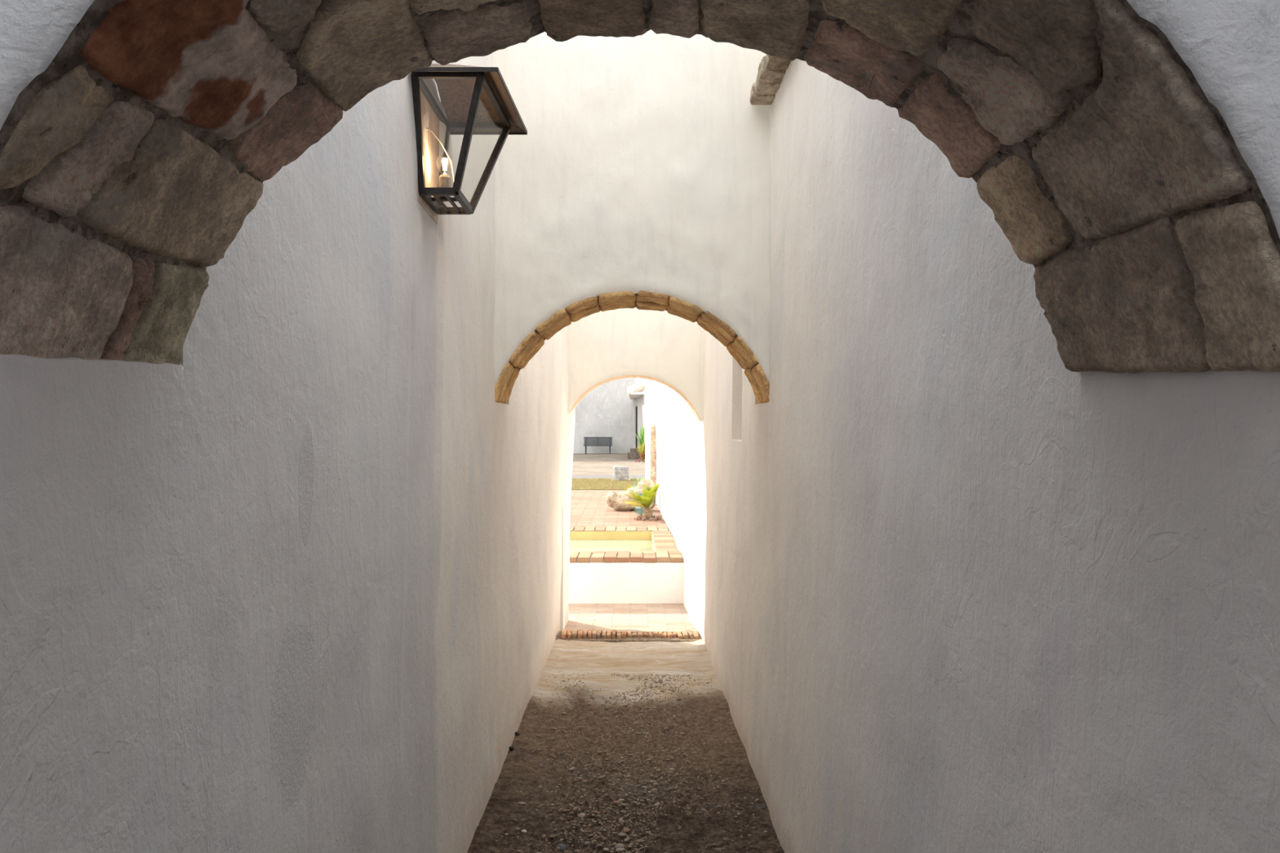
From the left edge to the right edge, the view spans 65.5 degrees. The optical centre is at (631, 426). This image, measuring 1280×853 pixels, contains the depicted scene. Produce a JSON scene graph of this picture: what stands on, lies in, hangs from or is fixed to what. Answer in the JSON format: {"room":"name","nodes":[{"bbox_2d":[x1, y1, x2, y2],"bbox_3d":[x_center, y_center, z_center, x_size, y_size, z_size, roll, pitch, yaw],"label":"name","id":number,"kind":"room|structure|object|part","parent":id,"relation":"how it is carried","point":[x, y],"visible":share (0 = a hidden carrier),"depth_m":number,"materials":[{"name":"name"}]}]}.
{"room":"narrow alley","nodes":[
{"label":"narrow alley","id":0,"kind":"room"},
{"bbox_2d":[0,51,575,852],"bbox_3d":[-0.863,-0.400,3.300,0.666,5.000,12.600,0,0,0],"label":"wall","id":1,"kind":"structure","parent":0,"point":[292,584],"depth_m":1.96,"materials":[{"name":"paint"}]},
{"bbox_2d":[410,63,527,224],"bbox_3d":[-0.507,-0.901,3.180,0.286,0.457,0.624,0,0,0],"label":"wall lantern","id":2,"kind":"object","parent":1,"relation":"attached to","point":[475,100],"visible":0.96,"depth_m":3.19,"materials":[{"name":"metal"}]},
{"bbox_3d":[-0.637,-0.875,2.975,0.021,0.328,0.110,0,0,0],"label":"corner post","id":3,"kind":"part","parent":2,"relation":"part of","materials":[{"name":"metal"}]},
{"bbox_3d":[-0.637,-0.875,3.360,0.021,0.331,0.159,0,0,0],"label":"corner post","id":4,"kind":"part","parent":2,"relation":"part of","materials":[{"name":"metal"}]},
{"bbox_2d":[439,173,450,197],"bbox_3d":[-0.590,-0.760,3.150,0.038,0.069,0.038,0,0,0],"label":"bulb socket","id":5,"kind":"object","parent":2,"relation":"attached to","point":[444,180],"depth_m":3.13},
{"bbox_3d":[-0.585,-0.713,3.155,0.123,0.021,0.288,0,0,0],"label":"frame","id":6,"kind":"part","parent":2,"relation":"part of","materials":[{"name":"metal"}]},
{"bbox_3d":[-0.531,-1.036,3.180,0.230,0.018,0.518,0,0,0],"label":"frame","id":7,"kind":"part","parent":2,"relation":"part of","materials":[{"name":"metal"}]},
{"bbox_3d":[-0.487,-0.875,2.975,0.154,0.333,0.029,0,0,45],"label":"corner post","id":8,"kind":"part","parent":2,"relation":"part of","materials":[{"name":"metal"}]},
{"bbox_3d":[-0.478,-0.875,3.360,0.029,0.336,0.201,0,0,37],"label":"corner post","id":9,"kind":"part","parent":2,"relation":"part of","materials":[{"name":"metal"}]},
{"bbox_2d":[560,496,564,631],"bbox_3d":[-5.310,-0.450,9.206,9.380,5.100,0.311,0,0,0],"label":"wall","id":10,"kind":"structure","parent":0,"point":[562,587],"depth_m":9.05,"materials":[{"name":"paint"}]},
{"bbox_2d":[573,377,635,453],"bbox_3d":[-14.900,-3.500,52.294,30.200,10.200,0.612,0,0,0],"label":"wall","id":11,"kind":"structure","parent":0,"point":[606,410],"depth_m":51.99,"materials":[{"name":"paint"}]},
{"bbox_2d":[572,453,645,479],"bbox_3d":[-10.000,1.505,43.000,44.000,0.200,34.000,0,0,0],"label":"ground","id":12,"kind":"structure","parent":0,"point":[588,465],"depth_m":36.45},
{"bbox_2d":[583,436,612,453],"bbox_3d":[-1.708,0.981,51.003,1.476,0.879,0.655,0,0,0],"label":"bench","id":13,"kind":"object","parent":12,"relation":"on","point":[588,441],"visible":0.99,"depth_m":51.23,"materials":[{"name":"metal"}]},
{"bbox_3d":[-1.708,0.978,50.910,1.456,0.036,0.455,0,0,0],"label":"seat","id":14,"kind":"part","parent":13,"relation":"part of","materials":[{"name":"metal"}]},
{"bbox_3d":[-1.708,0.747,51.260,1.476,0.408,0.140,0,0,0],"label":"backrest","id":15,"kind":"part","parent":13,"relation":"part of","materials":[{"name":"metal"}]},
{"bbox_2d":[627,448,640,458],"bbox_3d":[0.201,1.180,43.300,0.720,0.450,0.700,0,0,0],"label":"stone plinth","id":16,"kind":"object","parent":12,"relation":"on","point":[633,454],"visible":0.58,"depth_m":42.95,"materials":[{"name":"grey stone"}]},
{"bbox_2d":[634,427,644,448],"bbox_3d":[0.551,0.564,41.188,0.856,1.442,0.750,0,0,27],"label":"spiky plant","id":17,"kind":"object","parent":12,"relation":"on","point":[642,436],"visible":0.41,"depth_m":40.99,"materials":[{"name":"green plant"}]},
{"bbox_2d":[635,442,644,462],"bbox_3d":[0.479,1.000,39.476,0.640,0.858,0.721,0,0,0],"label":"flowering plant","id":18,"kind":"object","parent":12,"relation":"on","point":[642,451],"visible":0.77,"depth_m":39.40,"materials":[{"name":"green plant"}]},
{"bbox_2d":[569,479,669,530],"bbox_3d":[-8.150,1.500,17.750,17.700,0.200,17.500,0,0,0],"label":"tiled floor","id":19,"kind":"structure","parent":0,"point":[588,507],"depth_m":15.95,"materials":[{"name":"tile"}]},
{"bbox_2d":[571,478,643,489],"bbox_3d":[-3.900,1.390,24.100,8.500,0.030,4.300,0,0,0],"label":"bed","id":20,"kind":"object","parent":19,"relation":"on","point":[639,480],"depth_m":22.96,"materials":[{"name":"soil"}]},
{"bbox_2d":[571,477,638,488],"bbox_3d":[-1.525,1.337,24.028,3.389,0.080,4.137,0,0,0],"label":"grass","id":21,"kind":"structure","parent":20,"relation":"on","point":[581,481],"depth_m":23.75,"materials":[{"name":"yellow plant"}]},
{"bbox_2d":[613,465,628,480],"bbox_3d":[-0.265,1.192,25.401,0.391,0.387,0.365,0,0,-9],"label":"stone block","id":22,"kind":"object","parent":20,"relation":"on","point":[620,473],"visible":0.88,"depth_m":25.23,"materials":[{"name":"grey stone"}]},
{"bbox_2d":[568,525,684,603],"bbox_3d":[-3.243,1.623,12.150,7.605,0.493,3.299,0,0,0],"label":"pool","id":23,"kind":"object","parent":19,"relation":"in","point":[608,564],"visible":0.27,"depth_m":10.51,"materials":[{"name":"paint"}]},
{"bbox_2d":[569,531,656,553],"bbox_3d":[-1.865,1.630,12.150,4.430,0.470,2.260,0,0,0],"label":"basin","id":24,"kind":"object","parent":23,"relation":"in","point":[580,541],"depth_m":12.88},
{"bbox_2d":[605,479,655,511],"bbox_3d":[-0.001,1.149,16.584,0.848,0.537,0.415,0,0,-4],"label":"boulder","id":25,"kind":"object","parent":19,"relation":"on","point":[614,500],"visible":0.68,"depth_m":16.47,"materials":[{"name":"stone"}]},
{"bbox_2d":[623,483,660,518],"bbox_3d":[0.167,1.122,15.002,0.542,0.526,0.722,0,0,17],"label":"cycad","id":26,"kind":"object","parent":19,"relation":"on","point":[647,495],"visible":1,"depth_m":14.93,"materials":[{"name":"green plant"}]},
{"bbox_2d":[650,424,656,496],"bbox_3d":[0.394,0.672,17.800,0.107,1.426,0.120,0,0,0],"label":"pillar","id":27,"kind":"structure","parent":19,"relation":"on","point":[653,431],"depth_m":17.74,"materials":[{"name":"stone"}]},
{"bbox_2d":[467,639,784,852],"bbox_3d":[0.000,1.682,2.810,1.440,0.370,11.620,0,0,0],"label":"floor","id":28,"kind":"structure","parent":0,"point":[601,660],"depth_m":5.21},
{"bbox_2d":[556,844,566,850],"bbox_3d":[-0.288,1.741,4.116,0.042,0.021,0.033,0,0,25],"label":"pebble","id":29,"kind":"object","parent":28,"relation":"on","point":[562,846],"visible":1,"depth_m":4.11,"materials":[{"name":"stone"}]},
{"bbox_2d":[577,813,585,817],"bbox_3d":[-0.220,1.733,4.433,0.027,0.018,0.034,0,0,43],"label":"pebble","id":30,"kind":"object","parent":28,"relation":"on","point":[583,815],"visible":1,"depth_m":4.43,"materials":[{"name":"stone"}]},
{"bbox_2d":[613,800,620,804],"bbox_3d":[-0.067,1.748,4.623,0.031,0.017,0.027,0,0,17],"label":"pebble","id":31,"kind":"object","parent":28,"relation":"on","point":[615,802],"visible":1,"depth_m":4.62,"materials":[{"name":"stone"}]},
{"bbox_2d":[614,843,625,848],"bbox_3d":[-0.047,1.744,4.126,0.048,0.023,0.037,0,2,17],"label":"pebble","id":32,"kind":"object","parent":28,"relation":"on","point":[618,846],"visible":0.74,"depth_m":4.12,"materials":[{"name":"stone"}]},
{"bbox_2d":[615,848,625,852],"bbox_3d":[-0.044,1.734,4.073,0.045,0.018,0.029,0,0,-16],"label":"pebble","id":33,"kind":"object","parent":28,"relation":"on","point":[622,850],"visible":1,"depth_m":4.07,"materials":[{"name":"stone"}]},
{"bbox_2d":[617,832,626,837],"bbox_3d":[-0.038,1.734,4.222,0.038,0.019,0.023,0,0,8],"label":"pebble","id":34,"kind":"object","parent":28,"relation":"on","point":[622,834],"visible":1,"depth_m":4.21,"materials":[{"name":"stone"}]},
{"bbox_2d":[620,809,626,814],"bbox_3d":[-0.032,1.750,4.517,0.032,0.017,0.026,0,0,41],"label":"pebble","id":35,"kind":"object","parent":28,"relation":"on","point":[622,811],"visible":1,"depth_m":4.51,"materials":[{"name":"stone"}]},
{"bbox_2d":[622,827,630,833],"bbox_3d":[-0.022,1.745,4.299,0.036,0.018,0.028,0,0,-41],"label":"pebble","id":36,"kind":"object","parent":28,"relation":"on","point":[626,830],"visible":0.99,"depth_m":4.29,"materials":[{"name":"stone"}]},
{"bbox_2d":[487,672,775,852],"bbox_3d":[0.001,1.760,5.498,1.215,0.133,3.608,0,0,0],"label":"gravel","id":37,"kind":"object","parent":28,"relation":"on","point":[626,676],"visible":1,"depth_m":5.08,"materials":[{"name":"grey gravel"}]},
{"bbox_2d":[564,603,697,631],"bbox_3d":[-4.150,1.970,9.790,9.700,0.200,1.620,0,0,0],"label":"floor","id":38,"kind":"structure","parent":0,"point":[584,616],"depth_m":9.79,"materials":[{"name":"tile"}]},
{"bbox_2d":[555,629,702,642],"bbox_3d":[-0.020,1.858,8.800,1.280,0.104,0.400,0,0,0],"label":"threshold","id":39,"kind":"object","parent":38,"relation":"on","point":[606,635],"visible":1,"depth_m":8.71,"materials":[{"name":"brick"}]},
{"bbox_2d":[493,29,770,385],"bbox_3d":[-0.001,-1.685,4.923,1.408,3.030,0.573,0,0,0],"label":"wall","id":40,"kind":"structure","parent":0,"point":[642,162],"depth_m":4.65,"materials":[{"name":"beige paint"}]},
{"bbox_2d":[494,290,769,404],"bbox_3d":[0.007,-0.421,4.925,1.535,0.627,0.546,0,0,0],"label":"stone arch","id":41,"kind":"object","parent":40,"relation":"attached to","point":[717,328],"visible":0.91,"depth_m":4.82,"materials":[{"name":"brown stone"}]},
{"bbox_2d":[632,398,637,448],"bbox_3d":[0.236,0.050,49.474,0.324,3.100,4.954,0,0,0],"label":"wall","id":42,"kind":"structure","parent":0,"point":[634,406],"depth_m":47.00,"materials":[{"name":"white paint"}]},
{"bbox_2d":[635,405,637,448],"bbox_3d":[0.243,0.240,47.000,0.080,2.420,0.070,0,0,0],"label":"door","id":43,"kind":"structure","parent":42,"relation":"in","point":[636,406],"depth_m":46.97,"materials":[{"name":"metal"}]},
{"bbox_2d":[567,306,703,420],"bbox_3d":[0.000,-1.330,9.350,1.411,2.540,0.514,0,0,0],"label":"wall","id":44,"kind":"structure","parent":0,"point":[664,348],"depth_m":9.10,"materials":[{"name":"beige paint"}]},
{"bbox_2d":[0,0,1279,269],"bbox_3d":[-0.001,-1.503,1.171,1.406,2.794,0.559,0,0,0],"label":"wall","id":45,"kind":"structure","parent":0,"point":[1228,51],"depth_m":0.92,"materials":[{"name":"paint"}]},
{"bbox_2d":[0,0,1279,373],"bbox_3d":[-0.017,-0.382,1.181,1.605,0.675,0.512,0,0,0],"label":"stone arch","id":46,"kind":"object","parent":45,"relation":"attached to","point":[1140,304],"visible":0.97,"depth_m":1.15,"materials":[{"name":"stone"}]},
{"bbox_2d":[637,390,644,460],"bbox_3d":[0.700,0.050,42.960,0.509,3.100,7.907,0,0,-2],"label":"wall","id":47,"kind":"structure","parent":0,"point":[641,400],"depth_m":43.50,"materials":[{"name":"white paint"}]},
{"bbox_2d":[626,378,644,399],"bbox_3d":[0.309,-1.692,45.250,1.006,0.707,8.000,0,0,0],"label":"tiled eave","id":48,"kind":"object","parent":47,"relation":"attached to","point":[633,391],"visible":0.77,"depth_m":41.40,"materials":[{"name":"paint"}]},
{"bbox_2d":[644,378,693,613],"bbox_3d":[0.706,-0.550,17.813,0.537,5.300,16.382,0,0,-1],"label":"wall","id":49,"kind":"structure","parent":0,"point":[672,417],"depth_m":12.71,"materials":[{"name":"paint"}]},
{"bbox_2d":[688,58,1279,852],"bbox_3d":[0.870,-0.400,3.300,0.648,5.000,12.600,0,0,0],"label":"wall","id":50,"kind":"structure","parent":0,"point":[954,586],"depth_m":1.94,"materials":[{"name":"paint"}]},
{"bbox_2d":[750,53,791,105],"bbox_3d":[0.603,-1.523,4.023,0.115,0.086,1.192,0,0,0],"label":"brick ledge","id":51,"kind":"object","parent":50,"relation":"attached to","point":[771,69],"visible":0.52,"depth_m":4.28,"materials":[{"name":"stone"}]}
]}

